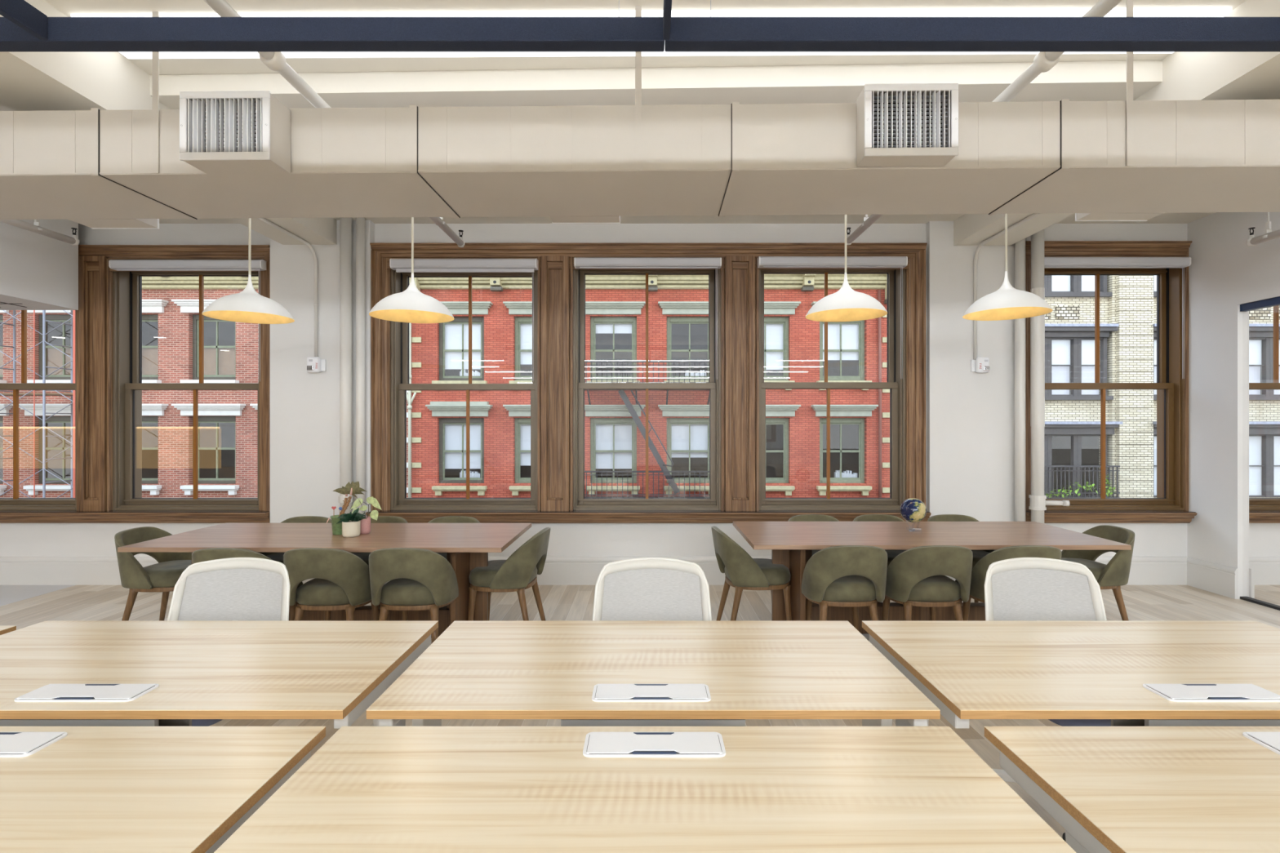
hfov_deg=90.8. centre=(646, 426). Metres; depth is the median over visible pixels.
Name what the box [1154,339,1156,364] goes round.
window shade
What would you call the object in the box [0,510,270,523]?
trim
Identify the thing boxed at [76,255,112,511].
trim
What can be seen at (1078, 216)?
air register
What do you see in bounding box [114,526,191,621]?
dining chair
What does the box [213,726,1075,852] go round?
office desk
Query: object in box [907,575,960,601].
seat cushion
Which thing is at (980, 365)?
fire alarm strobe
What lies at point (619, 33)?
acoustic baffle
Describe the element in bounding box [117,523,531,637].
meeting table
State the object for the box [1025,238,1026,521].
pipe
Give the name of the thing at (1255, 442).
window shade
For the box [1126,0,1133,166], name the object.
strap
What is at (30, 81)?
beam
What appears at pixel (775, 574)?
seat cushion
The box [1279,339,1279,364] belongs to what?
window shade
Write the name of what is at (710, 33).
acoustic baffle
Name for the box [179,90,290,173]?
air register
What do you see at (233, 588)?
office chair
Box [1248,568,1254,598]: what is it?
baseboard
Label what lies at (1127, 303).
brick building
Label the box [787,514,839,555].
dining chair
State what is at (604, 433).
window shade
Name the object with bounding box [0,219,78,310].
wall
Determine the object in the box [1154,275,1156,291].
window shade
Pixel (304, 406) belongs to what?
wall
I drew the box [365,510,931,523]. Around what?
trim
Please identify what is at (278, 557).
seat cushion
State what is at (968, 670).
office desk
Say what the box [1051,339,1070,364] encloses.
window shade
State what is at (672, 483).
fire escape
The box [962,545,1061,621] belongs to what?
dining chair
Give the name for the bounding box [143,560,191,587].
seat cushion
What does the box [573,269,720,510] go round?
window
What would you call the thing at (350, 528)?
pot
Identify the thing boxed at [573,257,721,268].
roller blind
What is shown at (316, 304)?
conduit
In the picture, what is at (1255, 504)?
window
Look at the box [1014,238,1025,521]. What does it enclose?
pipe
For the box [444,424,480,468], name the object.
window shade
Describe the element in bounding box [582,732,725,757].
power outlet
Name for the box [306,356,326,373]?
fire alarm strobe
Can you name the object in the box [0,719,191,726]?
cable tray
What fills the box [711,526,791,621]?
dining chair
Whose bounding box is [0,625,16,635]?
office desk
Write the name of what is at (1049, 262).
roller blind
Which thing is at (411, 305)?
pendant lamp
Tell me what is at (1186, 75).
ceiling beam
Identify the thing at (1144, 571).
baseboard
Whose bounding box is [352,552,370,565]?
seat cushion
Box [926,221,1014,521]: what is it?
wall
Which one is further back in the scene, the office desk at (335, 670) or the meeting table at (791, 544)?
the meeting table at (791, 544)
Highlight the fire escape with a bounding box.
[584,360,709,497]
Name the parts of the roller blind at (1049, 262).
bead chain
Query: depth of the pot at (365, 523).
4.39 m
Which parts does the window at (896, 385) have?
sash, sash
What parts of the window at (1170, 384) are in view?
sash, sash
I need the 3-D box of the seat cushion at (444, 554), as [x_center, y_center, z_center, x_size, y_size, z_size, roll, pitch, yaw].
[-1.529,1.026,4.760,0.446,0.112,0.440,0,0,0]
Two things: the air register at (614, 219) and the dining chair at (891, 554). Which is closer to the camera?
the air register at (614, 219)
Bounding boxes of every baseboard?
[0,556,158,585]
[302,578,312,584]
[384,556,771,585]
[1094,556,1187,585]
[1186,556,1238,599]
[1248,556,1279,585]
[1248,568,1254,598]
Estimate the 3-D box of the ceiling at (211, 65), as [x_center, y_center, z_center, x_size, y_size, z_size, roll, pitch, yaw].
[-2.500,-2.150,-3.300,23.000,0.200,19.400,0,0,0]
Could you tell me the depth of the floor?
5.13 m
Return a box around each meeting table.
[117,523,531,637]
[733,521,1131,634]
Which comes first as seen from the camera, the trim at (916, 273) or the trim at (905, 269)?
the trim at (916, 273)
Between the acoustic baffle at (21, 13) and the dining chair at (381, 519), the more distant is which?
the dining chair at (381, 519)
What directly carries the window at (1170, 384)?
in the wall at (16, 540)
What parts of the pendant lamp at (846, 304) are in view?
stem, lamp shade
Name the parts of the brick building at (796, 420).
window sill, window sill, sash, sash, window sill, window sill, sash, sash, window sill, window sill, sash, sash, cornice, window sill, window sill, sash, sash, sash, sash, window sill, window sill, sash, sash, window sill, window sill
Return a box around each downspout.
[406,322,416,497]
[877,289,881,497]
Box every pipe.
[0,219,79,245]
[204,0,464,247]
[337,217,353,513]
[355,217,364,516]
[844,0,1121,244]
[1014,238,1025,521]
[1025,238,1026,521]
[1028,229,1070,524]
[1245,212,1279,246]
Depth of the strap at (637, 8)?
3.08 m
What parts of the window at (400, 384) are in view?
sash, sash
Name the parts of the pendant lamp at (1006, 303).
stem, lamp shade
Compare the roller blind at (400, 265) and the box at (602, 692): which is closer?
the box at (602, 692)
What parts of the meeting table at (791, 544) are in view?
cross panel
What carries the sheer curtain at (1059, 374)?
hanging from the brick building at (1127, 303)
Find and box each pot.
[330,515,342,534]
[342,520,360,537]
[360,516,370,534]
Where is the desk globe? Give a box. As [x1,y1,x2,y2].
[900,497,926,522]
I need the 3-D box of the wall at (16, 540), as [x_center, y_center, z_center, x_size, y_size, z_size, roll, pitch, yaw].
[-2.500,-0.300,6.200,23.000,3.900,0.400,0,0,0]
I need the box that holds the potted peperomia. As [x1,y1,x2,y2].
[350,496,381,534]
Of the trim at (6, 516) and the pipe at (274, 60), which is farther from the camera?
the trim at (6, 516)
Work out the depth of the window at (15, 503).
6.10 m
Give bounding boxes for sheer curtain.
[1051,366,1069,394]
[1081,366,1098,394]
[1154,366,1156,394]
[1248,366,1260,394]
[1274,366,1279,394]
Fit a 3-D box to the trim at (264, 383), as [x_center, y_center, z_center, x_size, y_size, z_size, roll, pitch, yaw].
[-3.598,-0.428,5.957,0.145,2.457,0.085,0,0,0]
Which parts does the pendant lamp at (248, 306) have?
lamp shade, stem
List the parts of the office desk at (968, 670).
leg, rail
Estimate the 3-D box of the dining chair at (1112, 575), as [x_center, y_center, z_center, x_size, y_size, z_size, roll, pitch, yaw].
[3.126,1.110,4.520,0.533,0.786,0.505,0,0,0]
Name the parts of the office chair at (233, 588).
seat, frame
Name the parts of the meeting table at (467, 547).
cross panel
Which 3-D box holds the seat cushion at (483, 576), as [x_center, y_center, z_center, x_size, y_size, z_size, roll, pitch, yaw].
[-1.005,1.026,4.450,0.440,0.112,0.446,0,0,6]
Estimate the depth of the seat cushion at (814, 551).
4.92 m
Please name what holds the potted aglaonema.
on the meeting table at (467, 547)
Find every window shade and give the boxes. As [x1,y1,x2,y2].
[444,324,480,368]
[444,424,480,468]
[520,324,532,364]
[520,424,530,465]
[595,324,631,333]
[595,424,631,468]
[671,424,707,457]
[765,324,782,369]
[822,324,858,359]
[1051,275,1070,291]
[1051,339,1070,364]
[1081,275,1094,291]
[1081,339,1094,364]
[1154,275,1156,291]
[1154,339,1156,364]
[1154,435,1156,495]
[1248,339,1261,364]
[1248,435,1261,495]
[1274,435,1279,495]
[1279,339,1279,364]
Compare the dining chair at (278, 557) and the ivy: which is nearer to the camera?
the ivy
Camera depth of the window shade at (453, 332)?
20.33 m
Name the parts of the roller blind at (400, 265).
bead chain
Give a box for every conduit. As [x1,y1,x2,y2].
[257,217,318,356]
[973,213,1041,359]
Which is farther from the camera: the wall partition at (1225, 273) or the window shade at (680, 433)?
the window shade at (680, 433)
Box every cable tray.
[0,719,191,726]
[560,719,745,726]
[1111,719,1279,726]
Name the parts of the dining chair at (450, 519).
backrest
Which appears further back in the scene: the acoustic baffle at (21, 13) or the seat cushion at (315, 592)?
the seat cushion at (315, 592)
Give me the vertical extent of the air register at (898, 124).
0.332 m
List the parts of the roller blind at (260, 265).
bead chain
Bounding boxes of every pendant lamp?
[201,217,294,324]
[368,217,454,323]
[805,214,887,321]
[962,213,1053,320]
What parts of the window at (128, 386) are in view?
sash, sash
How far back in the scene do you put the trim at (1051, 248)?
5.94 m
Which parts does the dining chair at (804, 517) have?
backrest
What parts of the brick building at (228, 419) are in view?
window sill, window sill, window sill, sash, sash, sash, sash, window sill, window sill, cornice, window sill, window sill, sash, sash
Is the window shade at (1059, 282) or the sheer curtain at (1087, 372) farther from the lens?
the sheer curtain at (1087, 372)
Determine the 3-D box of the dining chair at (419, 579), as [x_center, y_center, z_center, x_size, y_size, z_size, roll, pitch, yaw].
[-1.446,1.110,3.974,0.505,0.786,0.533,0,0,0]
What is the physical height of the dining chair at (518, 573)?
0.786 m
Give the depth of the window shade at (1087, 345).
20.24 m
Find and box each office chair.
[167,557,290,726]
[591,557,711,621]
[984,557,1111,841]
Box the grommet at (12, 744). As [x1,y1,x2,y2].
[0,732,67,757]
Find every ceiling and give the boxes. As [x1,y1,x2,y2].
[0,60,1216,223]
[44,0,1246,75]
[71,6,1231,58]
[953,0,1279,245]
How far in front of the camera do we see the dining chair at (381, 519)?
5.03 m
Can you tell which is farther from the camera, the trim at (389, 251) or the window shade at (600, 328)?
the window shade at (600, 328)
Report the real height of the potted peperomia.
0.259 m
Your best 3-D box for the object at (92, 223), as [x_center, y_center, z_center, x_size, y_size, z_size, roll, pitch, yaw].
[-3.289,-1.406,3.901,0.423,0.316,0.177,0,0,0]
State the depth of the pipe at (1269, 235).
5.07 m
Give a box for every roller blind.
[108,259,266,381]
[389,258,537,381]
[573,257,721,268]
[757,256,907,378]
[1044,257,1191,378]
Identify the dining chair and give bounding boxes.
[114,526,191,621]
[191,547,296,621]
[259,515,331,604]
[283,547,378,621]
[351,515,407,605]
[368,547,458,643]
[427,515,479,559]
[467,527,551,621]
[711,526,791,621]
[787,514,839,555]
[801,545,887,631]
[853,514,906,602]
[881,545,973,621]
[927,514,995,602]
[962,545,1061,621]
[1061,524,1134,621]
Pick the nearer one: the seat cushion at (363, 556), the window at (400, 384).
the seat cushion at (363, 556)
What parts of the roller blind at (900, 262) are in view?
bead chain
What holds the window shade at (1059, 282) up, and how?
hanging from the brick building at (1127, 303)
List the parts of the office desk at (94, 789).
rail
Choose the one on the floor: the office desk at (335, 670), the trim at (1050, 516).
the office desk at (335, 670)
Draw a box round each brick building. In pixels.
[0,276,412,497]
[408,274,889,497]
[1044,275,1279,497]
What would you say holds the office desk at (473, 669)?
on the floor
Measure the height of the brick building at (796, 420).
15.776 m
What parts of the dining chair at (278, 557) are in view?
backrest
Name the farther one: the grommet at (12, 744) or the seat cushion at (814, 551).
the seat cushion at (814, 551)
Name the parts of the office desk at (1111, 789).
rail, leg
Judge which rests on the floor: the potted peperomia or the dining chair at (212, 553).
the dining chair at (212, 553)
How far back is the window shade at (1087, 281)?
20.24 m
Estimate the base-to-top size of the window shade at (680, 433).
1.116 m
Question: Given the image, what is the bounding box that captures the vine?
[1044,474,1115,497]
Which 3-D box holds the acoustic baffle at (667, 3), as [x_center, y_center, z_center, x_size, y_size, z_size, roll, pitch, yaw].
[0.064,-1.650,0.521,0.022,0.800,3.043,0,0,0]
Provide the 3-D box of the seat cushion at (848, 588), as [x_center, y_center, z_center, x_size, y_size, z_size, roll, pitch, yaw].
[1.255,1.026,4.100,0.446,0.112,0.440,0,0,0]
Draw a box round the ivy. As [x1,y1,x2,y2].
[336,507,367,537]
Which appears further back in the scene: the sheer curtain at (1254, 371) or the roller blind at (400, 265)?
the sheer curtain at (1254, 371)
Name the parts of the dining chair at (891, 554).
backrest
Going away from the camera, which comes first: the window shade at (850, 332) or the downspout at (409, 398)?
the downspout at (409, 398)
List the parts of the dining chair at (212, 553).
backrest, leg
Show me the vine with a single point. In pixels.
(1107, 480)
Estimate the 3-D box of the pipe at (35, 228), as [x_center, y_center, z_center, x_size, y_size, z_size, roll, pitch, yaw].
[-5.040,-1.763,4.797,0.072,0.334,1.594,0,0,0]
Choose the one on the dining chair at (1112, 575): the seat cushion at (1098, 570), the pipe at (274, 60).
the seat cushion at (1098, 570)
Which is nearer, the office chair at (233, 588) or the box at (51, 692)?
the box at (51, 692)
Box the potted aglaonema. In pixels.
[326,481,367,534]
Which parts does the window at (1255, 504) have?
frame, sash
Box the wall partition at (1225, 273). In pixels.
[1186,212,1279,599]
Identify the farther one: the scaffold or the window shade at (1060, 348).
the window shade at (1060, 348)
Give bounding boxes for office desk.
[0,621,438,728]
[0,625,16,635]
[0,726,325,852]
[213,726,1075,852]
[366,621,940,726]
[862,621,1279,728]
[984,726,1279,852]
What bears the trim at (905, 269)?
attached to the wall at (16, 540)
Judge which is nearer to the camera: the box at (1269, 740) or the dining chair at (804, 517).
the box at (1269, 740)
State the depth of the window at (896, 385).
6.10 m
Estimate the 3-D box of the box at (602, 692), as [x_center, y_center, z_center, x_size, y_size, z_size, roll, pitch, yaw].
[0.013,0.756,1.797,0.332,0.008,0.112,0,0,0]
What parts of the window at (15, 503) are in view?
sash, sash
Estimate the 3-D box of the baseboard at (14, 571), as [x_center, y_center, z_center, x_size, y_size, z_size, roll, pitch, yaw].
[-8.765,1.367,5.985,10.470,0.265,0.030,0,0,0]
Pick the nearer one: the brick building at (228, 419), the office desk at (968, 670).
the office desk at (968, 670)
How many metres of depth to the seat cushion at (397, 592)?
3.82 m
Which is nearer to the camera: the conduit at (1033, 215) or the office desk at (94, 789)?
the office desk at (94, 789)
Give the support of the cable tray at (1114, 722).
on the office desk at (968, 670)
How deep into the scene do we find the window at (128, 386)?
6.10 m
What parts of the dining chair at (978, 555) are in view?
backrest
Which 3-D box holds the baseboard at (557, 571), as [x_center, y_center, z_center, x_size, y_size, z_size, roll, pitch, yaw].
[0.045,1.367,5.985,5.210,0.265,0.030,0,0,0]
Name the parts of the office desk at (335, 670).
rail, leg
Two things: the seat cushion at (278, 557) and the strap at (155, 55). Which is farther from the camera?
the seat cushion at (278, 557)
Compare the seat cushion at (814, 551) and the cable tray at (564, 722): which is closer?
the cable tray at (564, 722)
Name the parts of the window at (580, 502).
glass pane, sash, sash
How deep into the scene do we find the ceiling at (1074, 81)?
3.64 m
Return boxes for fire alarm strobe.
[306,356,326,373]
[970,357,990,373]
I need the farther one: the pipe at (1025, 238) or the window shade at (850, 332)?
the window shade at (850, 332)
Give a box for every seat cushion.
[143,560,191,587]
[266,552,284,564]
[295,578,350,605]
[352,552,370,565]
[380,578,435,605]
[436,552,446,559]
[468,560,537,586]
[724,558,791,585]
[812,549,822,555]
[822,575,875,601]
[884,550,905,567]
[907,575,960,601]
[971,550,990,570]
[1061,557,1106,581]
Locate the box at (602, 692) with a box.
[591,684,711,702]
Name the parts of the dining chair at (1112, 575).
backrest, leg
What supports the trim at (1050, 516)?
attached to the wall at (16, 540)
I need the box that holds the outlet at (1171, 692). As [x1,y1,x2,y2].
[1142,684,1279,702]
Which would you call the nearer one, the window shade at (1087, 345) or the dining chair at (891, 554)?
the dining chair at (891, 554)
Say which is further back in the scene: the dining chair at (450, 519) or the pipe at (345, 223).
the pipe at (345, 223)
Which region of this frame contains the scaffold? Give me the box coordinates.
[0,310,75,497]
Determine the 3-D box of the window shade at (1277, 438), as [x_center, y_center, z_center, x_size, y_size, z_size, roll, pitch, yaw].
[20.333,1.259,20.250,0.665,1.897,0.020,0,0,0]
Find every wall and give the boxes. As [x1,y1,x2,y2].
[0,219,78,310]
[0,222,1279,556]
[270,220,374,523]
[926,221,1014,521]
[1240,296,1279,610]
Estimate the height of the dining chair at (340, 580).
0.786 m
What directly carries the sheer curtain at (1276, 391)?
hanging from the brick building at (1127, 303)
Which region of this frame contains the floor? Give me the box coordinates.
[0,585,1279,839]
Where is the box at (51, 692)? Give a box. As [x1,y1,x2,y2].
[14,684,159,702]
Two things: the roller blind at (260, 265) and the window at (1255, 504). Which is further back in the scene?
the window at (1255, 504)
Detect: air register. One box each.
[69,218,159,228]
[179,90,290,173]
[550,215,620,223]
[856,83,958,166]
[1075,212,1164,221]
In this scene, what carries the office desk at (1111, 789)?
on the floor
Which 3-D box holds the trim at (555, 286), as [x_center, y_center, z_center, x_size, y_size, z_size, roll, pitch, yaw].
[-0.863,-0.404,6.110,0.331,2.407,0.340,0,0,0]
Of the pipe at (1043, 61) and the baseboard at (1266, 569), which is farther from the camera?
the baseboard at (1266, 569)
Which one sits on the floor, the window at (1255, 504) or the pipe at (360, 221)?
the pipe at (360, 221)
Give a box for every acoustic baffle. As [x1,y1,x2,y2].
[0,0,47,39]
[0,0,664,51]
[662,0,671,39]
[664,0,1279,51]
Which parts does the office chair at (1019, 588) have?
frame, seat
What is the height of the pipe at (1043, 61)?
0.345 m
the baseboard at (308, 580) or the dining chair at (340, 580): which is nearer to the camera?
the dining chair at (340, 580)
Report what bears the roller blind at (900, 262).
attached to the window at (896, 385)
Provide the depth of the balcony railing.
19.63 m
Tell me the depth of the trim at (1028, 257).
5.98 m
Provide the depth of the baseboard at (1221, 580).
5.69 m
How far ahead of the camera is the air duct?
3.12 m
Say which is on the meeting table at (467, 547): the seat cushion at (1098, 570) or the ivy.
the ivy
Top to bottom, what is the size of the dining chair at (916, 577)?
0.786 m
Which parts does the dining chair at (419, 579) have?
leg, leg, backrest, leg, leg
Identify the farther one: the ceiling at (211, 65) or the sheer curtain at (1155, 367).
the sheer curtain at (1155, 367)
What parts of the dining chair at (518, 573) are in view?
leg, leg, backrest, leg, leg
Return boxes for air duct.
[0,98,1279,219]
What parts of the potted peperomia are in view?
stem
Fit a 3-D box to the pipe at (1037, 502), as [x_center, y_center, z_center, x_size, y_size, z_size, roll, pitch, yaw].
[3.688,-0.215,5.781,0.321,3.430,0.138,0,0,25]
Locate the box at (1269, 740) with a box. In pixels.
[1242,732,1279,755]
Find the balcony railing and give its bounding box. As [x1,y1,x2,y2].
[1044,465,1119,497]
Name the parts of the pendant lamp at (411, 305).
lamp shade, stem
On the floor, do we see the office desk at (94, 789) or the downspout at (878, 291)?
the office desk at (94, 789)
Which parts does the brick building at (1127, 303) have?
lattice panel, bay sill, bay cornice, bay cornice, bay sill, lattice panel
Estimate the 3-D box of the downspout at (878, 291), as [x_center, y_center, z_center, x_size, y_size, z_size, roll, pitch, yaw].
[7.349,-0.293,19.920,0.143,8.035,0.100,0,0,0]
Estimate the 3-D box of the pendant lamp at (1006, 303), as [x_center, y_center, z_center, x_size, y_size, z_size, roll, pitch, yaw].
[2.519,-1.372,4.420,0.549,1.170,0.549,0,0,38]
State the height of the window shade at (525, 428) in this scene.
1.374 m
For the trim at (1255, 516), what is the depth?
5.89 m
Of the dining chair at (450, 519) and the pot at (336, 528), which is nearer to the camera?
the pot at (336, 528)
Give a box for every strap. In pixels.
[151,11,159,173]
[635,5,641,169]
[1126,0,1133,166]
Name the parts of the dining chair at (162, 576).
leg, backrest, leg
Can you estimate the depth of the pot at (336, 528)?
4.36 m
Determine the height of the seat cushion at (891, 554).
0.112 m
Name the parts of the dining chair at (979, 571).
leg, backrest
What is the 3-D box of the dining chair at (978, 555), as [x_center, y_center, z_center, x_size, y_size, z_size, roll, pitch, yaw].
[2.481,1.110,4.906,0.505,0.786,0.533,0,0,0]
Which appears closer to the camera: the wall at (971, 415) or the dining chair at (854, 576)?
the dining chair at (854, 576)
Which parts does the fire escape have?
railing, railing, handrail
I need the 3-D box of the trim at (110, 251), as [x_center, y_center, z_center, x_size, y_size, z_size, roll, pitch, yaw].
[-5.465,-1.585,5.950,3.870,0.225,0.100,0,0,0]
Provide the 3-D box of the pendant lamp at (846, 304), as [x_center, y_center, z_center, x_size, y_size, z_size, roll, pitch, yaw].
[1.395,-1.362,4.420,0.549,1.170,0.549,0,0,-34]
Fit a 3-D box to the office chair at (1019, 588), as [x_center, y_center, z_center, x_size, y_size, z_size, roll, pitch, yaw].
[1.704,1.041,2.508,0.680,0.918,0.619,0,0,1]
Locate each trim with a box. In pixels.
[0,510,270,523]
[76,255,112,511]
[78,244,270,271]
[258,249,270,511]
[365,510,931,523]
[369,242,927,269]
[371,249,925,511]
[537,255,573,511]
[720,255,759,511]
[905,269,906,498]
[1026,240,1191,257]
[1026,250,1188,511]
[1026,510,1197,523]
[1248,510,1279,523]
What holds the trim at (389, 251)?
attached to the wall at (16, 540)
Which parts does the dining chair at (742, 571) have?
leg, leg, backrest, leg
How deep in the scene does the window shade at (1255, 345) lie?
20.24 m
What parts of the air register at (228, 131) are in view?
frame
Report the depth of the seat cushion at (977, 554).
4.78 m
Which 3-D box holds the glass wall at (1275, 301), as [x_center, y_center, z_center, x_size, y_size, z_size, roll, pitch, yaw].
[5.190,0.220,1.244,0.060,2.560,8.489,0,0,0]
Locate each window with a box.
[0,310,76,510]
[112,271,258,510]
[391,269,537,510]
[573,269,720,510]
[759,269,906,510]
[1044,267,1184,510]
[1248,305,1279,510]
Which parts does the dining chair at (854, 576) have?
leg, leg, backrest, leg, leg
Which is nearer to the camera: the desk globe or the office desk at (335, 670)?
the office desk at (335, 670)
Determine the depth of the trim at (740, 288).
5.96 m
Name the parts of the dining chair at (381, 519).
backrest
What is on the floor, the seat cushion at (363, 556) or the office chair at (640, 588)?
the office chair at (640, 588)

